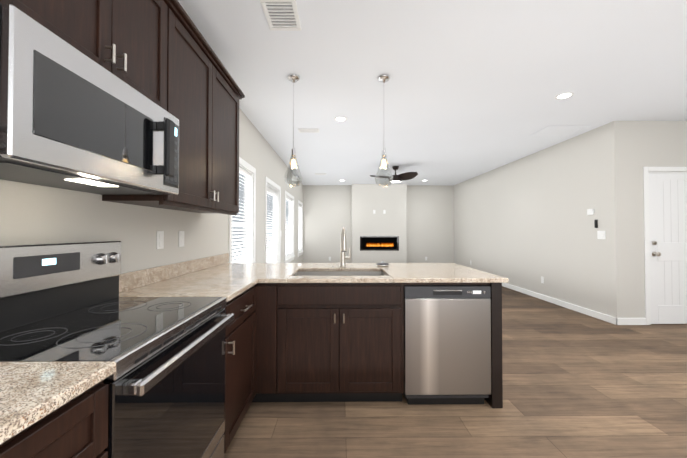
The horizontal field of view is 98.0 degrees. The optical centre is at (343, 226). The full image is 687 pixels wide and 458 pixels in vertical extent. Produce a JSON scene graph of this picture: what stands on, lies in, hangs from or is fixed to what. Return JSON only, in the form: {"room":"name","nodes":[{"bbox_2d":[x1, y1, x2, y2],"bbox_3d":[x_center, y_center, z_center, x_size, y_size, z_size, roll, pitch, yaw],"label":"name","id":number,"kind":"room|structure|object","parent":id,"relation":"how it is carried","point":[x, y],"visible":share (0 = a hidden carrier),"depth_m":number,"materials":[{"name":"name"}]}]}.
{"room":"kitchen and living room","nodes":[
{"label":"kitchen and living room","id":0,"kind":"room"},
{"bbox_2d":[0,108,302,272],"bbox_3d":[-1.321,-0.068,3.449,0.140,2.740,12.860,0,-1,-1],"label":"wall","id":1,"kind":"structure","parent":0,"point":[33,214],"depth_m":1.82,"materials":[{"name":"paint"}]},
{"bbox_2d":[0,0,23,11],"bbox_3d":[-1.057,-0.665,0.516,0.328,1.035,0.580,0,-1,-1],"label":"upper cabinet","id":2,"kind":"object","parent":1,"relation":"attached to","point":[19,4],"depth_m":0.82,"materials":[{"name":"brown wood"}]},
{"bbox_2d":[24,0,171,113],"bbox_3d":[-1.063,-0.866,1.139,0.328,0.615,0.789,0,-1,-1],"label":"upper cabinet","id":3,"kind":"object","parent":1,"relation":"attached to","point":[162,54],"depth_m":1.23,"materials":[{"name":"brown wood"}]},
{"bbox_2d":[0,3,178,194],"bbox_3d":[-1.000,-0.360,1.133,0.456,0.394,0.781,0,-1,-1],"label":"over-the-range microwave","id":4,"kind":"object","parent":3,"relation":"attached to","point":[73,118],"visible":1,"depth_m":0.94,"materials":[{"name":"silver metal"}]},
{"bbox_2d":[156,231,163,248],"bbox_3d":[-1.231,0.087,2.008,0.009,0.120,0.074,0,-1,-1],"label":"outlet","id":5,"kind":"object","parent":1,"relation":"attached to","point":[160,240],"depth_m":2.00,"materials":[{"name":"white plastic"}]},
{"bbox_2d":[102,0,239,215],"bbox_3d":[-1.072,-0.644,2.043,0.328,1.035,1.152,0,-1,-1],"label":"upper cabinet","id":6,"kind":"object","parent":1,"relation":"attached to","point":[205,103],"depth_m":1.92,"materials":[{"name":"brown wood"}]},
{"bbox_2d":[179,231,183,246],"bbox_3d":[-1.234,0.091,2.278,0.009,0.120,0.074,0,-1,-1],"label":"outlet","id":7,"kind":"object","parent":1,"relation":"attached to","point":[181,233],"depth_m":2.26,"materials":[{"name":"white plastic"}]},
{"bbox_2d":[229,157,255,262],"bbox_3d":[-1.304,-0.024,3.739,0.171,1.620,1.020,0,-1,-1],"label":"window blind","id":8,"kind":"object","parent":1,"relation":"attached to","point":[242,236],"visible":0.42,"depth_m":4.07,"materials":[{"name":"white plastic"}]},
{"bbox_2d":[265,176,280,262],"bbox_3d":[-1.330,0.258,5.395,0.151,2.140,1.180,0,-1,-1],"label":"window","id":9,"kind":"structure","parent":1,"relation":"in","point":[272,224],"depth_m":5.75,"materials":[{"name":"white glass"}]},
{"bbox_2d":[284,191,294,262],"bbox_3d":[-1.337,0.021,7.118,0.171,1.620,1.300,0,-1,-1],"label":"window blind","id":10,"kind":"object","parent":1,"relation":"attached to","point":[289,227],"visible":0.67,"depth_m":7.59,"materials":[{"name":"white plastic"}]},
{"bbox_2d":[298,200,302,256],"bbox_3d":[-1.355,0.046,8.993,0.171,1.620,1.030,0,-1,-1],"label":"window blind","id":11,"kind":"object","parent":1,"relation":"attached to","point":[300,228],"visible":0.6,"depth_m":9.40,"materials":[{"name":"white plastic"}]},
{"bbox_2d":[303,185,453,262],"bbox_3d":[1.142,0.017,9.773,4.910,2.740,0.140,0,-1,-1],"label":"wall","id":12,"kind":"structure","parent":0,"point":[327,213],"depth_m":9.71,"materials":[{"name":"paint"}]},
{"bbox_2d":[352,184,406,262],"bbox_3d":[1.129,0.014,9.552,1.720,2.738,0.298,0,-1,-1],"label":"wall","id":13,"kind":"structure","parent":0,"point":[368,199],"depth_m":9.41,"materials":[{"name":"paint"}]},
{"bbox_2d":[360,236,398,250],"bbox_3d":[1.130,0.517,9.389,1.220,0.450,0.010,0,-1,-1],"label":"electric fireplace","id":14,"kind":"object","parent":13,"relation":"attached to","point":[379,243],"visible":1,"depth_m":9.39,"materials":[{"name":"black glass"}]},
{"bbox_2d":[178,0,686,185],"bbox_3d":[2.973,-1.497,3.510,8.850,0.120,12.860,0,-1,-1],"label":"ceiling","id":15,"kind":"structure","parent":0,"point":[473,88],"depth_m":2.85,"materials":[{"name":"paint"}]},
{"bbox_2d":[260,0,300,30],"bbox_3d":[-0.422,-1.450,2.046,0.230,0.010,0.300,0,-1,-1],"label":"ceiling vent","id":16,"kind":"object","parent":15,"relation":"in","point":[281,15],"visible":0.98,"depth_m":2.03,"materials":[{"name":"white plastic"}]},
{"bbox_2d":[284,74,301,186],"bbox_3d":[-0.481,-0.918,2.869,0.167,1.054,0.176,0,-1,-1],"label":"pendant light","id":17,"kind":"object","parent":15,"relation":"hanging from","point":[293,78],"visible":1,"depth_m":2.85,"materials":[{"name":"clear glass"}]},
{"bbox_2d":[298,129,318,132],"bbox_3d":[-0.510,-1.419,4.395,0.300,0.010,0.150,0,-1,-1],"label":"ceiling vent","id":18,"kind":"object","parent":15,"relation":"in","point":[308,130],"visible":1,"depth_m":4.38,"materials":[{"name":"white plastic"}]},
{"bbox_2d":[334,116,346,121],"bbox_3d":[-0.036,-1.427,3.950,0.169,0.006,0.169,0,-1,-7],"label":"recessed light","id":19,"kind":"object","parent":15,"relation":"in","point":[340,119],"depth_m":3.96,"materials":[{"name":"white plastic"}]},
{"bbox_2d":[375,74,392,186],"bbox_3d":[0.389,-0.918,2.877,0.167,1.054,0.176,0,-1,-1],"label":"pendant light","id":20,"kind":"object","parent":15,"relation":"hanging from","point":[383,78],"visible":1,"depth_m":2.86,"materials":[{"name":"clear glass"}]},
{"bbox_2d":[370,166,417,182],"bbox_3d":[1.104,-1.215,6.897,1.012,0.350,1.043,0,-1,-1],"label":"ceiling fan","id":21,"kind":"object","parent":15,"relation":"hanging from","point":[404,176],"visible":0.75,"depth_m":6.71,"materials":[{"name":"brown metal"}]},
{"bbox_2d":[530,126,590,135],"bbox_3d":[3.189,-1.420,4.431,0.600,0.008,0.460,0,-1,-1],"label":"access hatch","id":22,"kind":"object","parent":15,"relation":"attached to","point":[557,130],"visible":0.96,"depth_m":4.39,"materials":[{"name":"paint"}]},
{"bbox_2d":[555,92,573,99],"bbox_3d":[2.421,-1.436,3.274,0.169,0.006,0.169,0,-1,-7],"label":"recessed light","id":23,"kind":"object","parent":15,"relation":"in","point":[557,97],"depth_m":3.26,"materials":[{"name":"white plastic"}]},
{"bbox_2d":[224,286,686,457],"bbox_3d":[2.973,1.362,3.472,8.850,0.120,12.860,0,-1,-1],"label":"floor","id":24,"kind":"structure","parent":0,"point":[576,384],"depth_m":2.06,"materials":[{"name":"brown wood"}]},
{"bbox_2d":[0,380,107,457],"bbox_3d":[-0.909,0.817,0.504,0.624,0.888,0.519,0,-1,-1],"label":"base cabinet","id":25,"kind":"object","parent":24,"relation":"on","point":[77,427],"visible":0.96,"depth_m":0.64,"materials":[{"name":"brown wood"}]},
{"bbox_2d":[0,361,115,444],"bbox_3d":[-0.892,0.294,-0.506,0.638,0.130,2.552,0,-1,-1],"label":"countertop","id":26,"kind":"structure","parent":25,"relation":"on","point":[31,393],"depth_m":0.65,"materials":[{"name":"stone"}]},
{"bbox_2d":[0,241,233,457],"bbox_3d":[-0.881,0.668,1.148,0.672,1.204,0.760,0,-1,-1],"label":"stove","id":27,"kind":"object","parent":24,"relation":"on","point":[65,302],"visible":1,"depth_m":1.09,"materials":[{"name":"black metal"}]},
{"bbox_2d":[224,283,259,453],"bbox_3d":[-0.922,0.835,1.825,0.624,0.888,0.593,0,-1,-1],"label":"base cabinet","id":28,"kind":"object","parent":24,"relation":"on","point":[242,335],"depth_m":1.80,"materials":[{"name":"brown wood"}]},
{"bbox_2d":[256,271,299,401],"bbox_3d":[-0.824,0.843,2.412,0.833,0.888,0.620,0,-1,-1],"label":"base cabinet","id":29,"kind":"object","parent":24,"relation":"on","point":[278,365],"depth_m":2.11,"materials":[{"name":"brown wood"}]},
{"bbox_2d":[119,253,508,301],"bbox_3d":[-0.035,0.333,2.379,2.408,0.130,1.670,0,-1,-1],"label":"countertop","id":30,"kind":"structure","parent":29,"relation":"on","point":[219,275],"depth_m":2.15,"materials":[{"name":"stone"}]},
{"bbox_2d":[294,271,385,275],"bbox_3d":[-0.027,0.499,2.469,0.766,0.199,0.466,0,-1,-1],"label":"sink basin","id":31,"kind":"object","parent":30,"relation":"in","point":[356,273],"visible":0.02,"depth_m":2.70,"materials":[{"name":"metal"}]},
{"bbox_2d":[339,227,350,266],"bbox_3d":[0.014,0.185,2.733,0.108,0.372,0.170,0,-1,-1],"label":"faucet","id":32,"kind":"object","parent":30,"relation":"on","point":[343,250],"visible":1,"depth_m":2.76,"materials":[{"name":"silver metal"}]},
{"bbox_2d":[376,261,388,266],"bbox_3d":[0.374,0.349,2.850,0.124,0.047,0.124,0,-1,-1],"label":"strainer","id":33,"kind":"object","parent":30,"relation":"on","point":[382,264],"visible":1,"depth_m":2.81,"materials":[{"name":"silver metal"}]},
{"bbox_2d":[403,285,490,404],"bbox_3d":[0.740,0.857,2.421,0.615,0.861,0.612,0,-1,-1],"label":"dishwasher","id":34,"kind":"object","parent":24,"relation":"on","point":[447,344],"visible":1,"depth_m":2.12,"materials":[{"name":"silver metal"}]},
{"bbox_2d":[454,121,626,317],"bbox_3d":[3.694,-0.021,6.968,0.140,2.740,5.920,0,-1,-1],"label":"wall","id":35,"kind":"structure","parent":0,"point":[526,222],"depth_m":5.06,"materials":[{"name":"paint"}]},
{"bbox_2d":[329,257,543,283],"bbox_3d":[1.580,0.997,7.545,4.074,0.120,4.294,0,-1,-1],"label":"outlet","id":36,"kind":"object","parent":35,"relation":"attached to","point":[542,279],"visible":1,"depth_m":6.97,"materials":[{"name":"white plastic"}]},
{"bbox_2d":[502,283,618,324],"bbox_3d":[3.620,1.298,6.683,0.012,0.094,5.414,0,-1,-1],"label":"baseboard","id":37,"kind":"structure","parent":35,"relation":"attached to","point":[614,320],"depth_m":4.82,"materials":[{"name":"white wood"}]},
{"bbox_2d":[587,209,593,214],"bbox_3d":[3.638,-0.220,4.395,0.020,0.090,0.110,0,-1,-1],"label":"thermostat","id":38,"kind":"object","parent":35,"relation":"attached to","point":[590,211],"visible":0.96,"depth_m":4.38,"materials":[{"name":"white plastic"}]},
{"bbox_2d":[594,220,597,227],"bbox_3d":[3.640,-0.047,4.303,0.018,0.120,0.040,0,-1,-1],"label":"sensor","id":39,"kind":"object","parent":35,"relation":"attached to","point":[596,223],"visible":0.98,"depth_m":4.29,"materials":[{"name":"black plastic"}]},
{"bbox_2d":[597,231,605,238],"bbox_3d":[3.644,0.112,4.220,0.010,0.120,0.130,0,-1,-1],"label":"switch plate","id":40,"kind":"object","parent":35,"relation":"attached to","point":[601,234],"visible":1,"depth_m":4.22,"materials":[{"name":"white plastic"}]},
{"bbox_2d":[625,121,686,317],"bbox_3d":[5.593,-0.059,4.097,3.600,2.740,0.140,0,-1,-1],"label":"wall","id":41,"kind":"structure","parent":0,"point":[655,143],"depth_m":4.02,"materials":[{"name":"paint"}]},
{"bbox_2d":[619,318,645,324],"bbox_3d":[3.849,1.261,3.984,0.368,0.094,0.012,0,-1,-1],"label":"baseboard","id":42,"kind":"structure","parent":41,"relation":"attached to","point":[622,321],"depth_m":3.98,"materials":[{"name":"white wood"}]},
{"bbox_2d":[643,167,686,324],"bbox_3d":[4.528,0.250,4.069,0.990,2.119,0.146,0,-1,-1],"label":"door frame","id":43,"kind":"structure","parent":41,"relation":"attached to","point":[647,171],"depth_m":4.00,"materials":[{"name":"white wood"}]},
{"bbox_2d":[649,173,686,323],"bbox_3d":[4.528,0.287,4.010,0.824,2.029,0.123,0,-1,-1],"label":"entry door","id":44,"kind":"structure","parent":41,"relation":"in","point":[668,236],"depth_m":4.03,"materials":[{"name":"white wood"}]}
]}

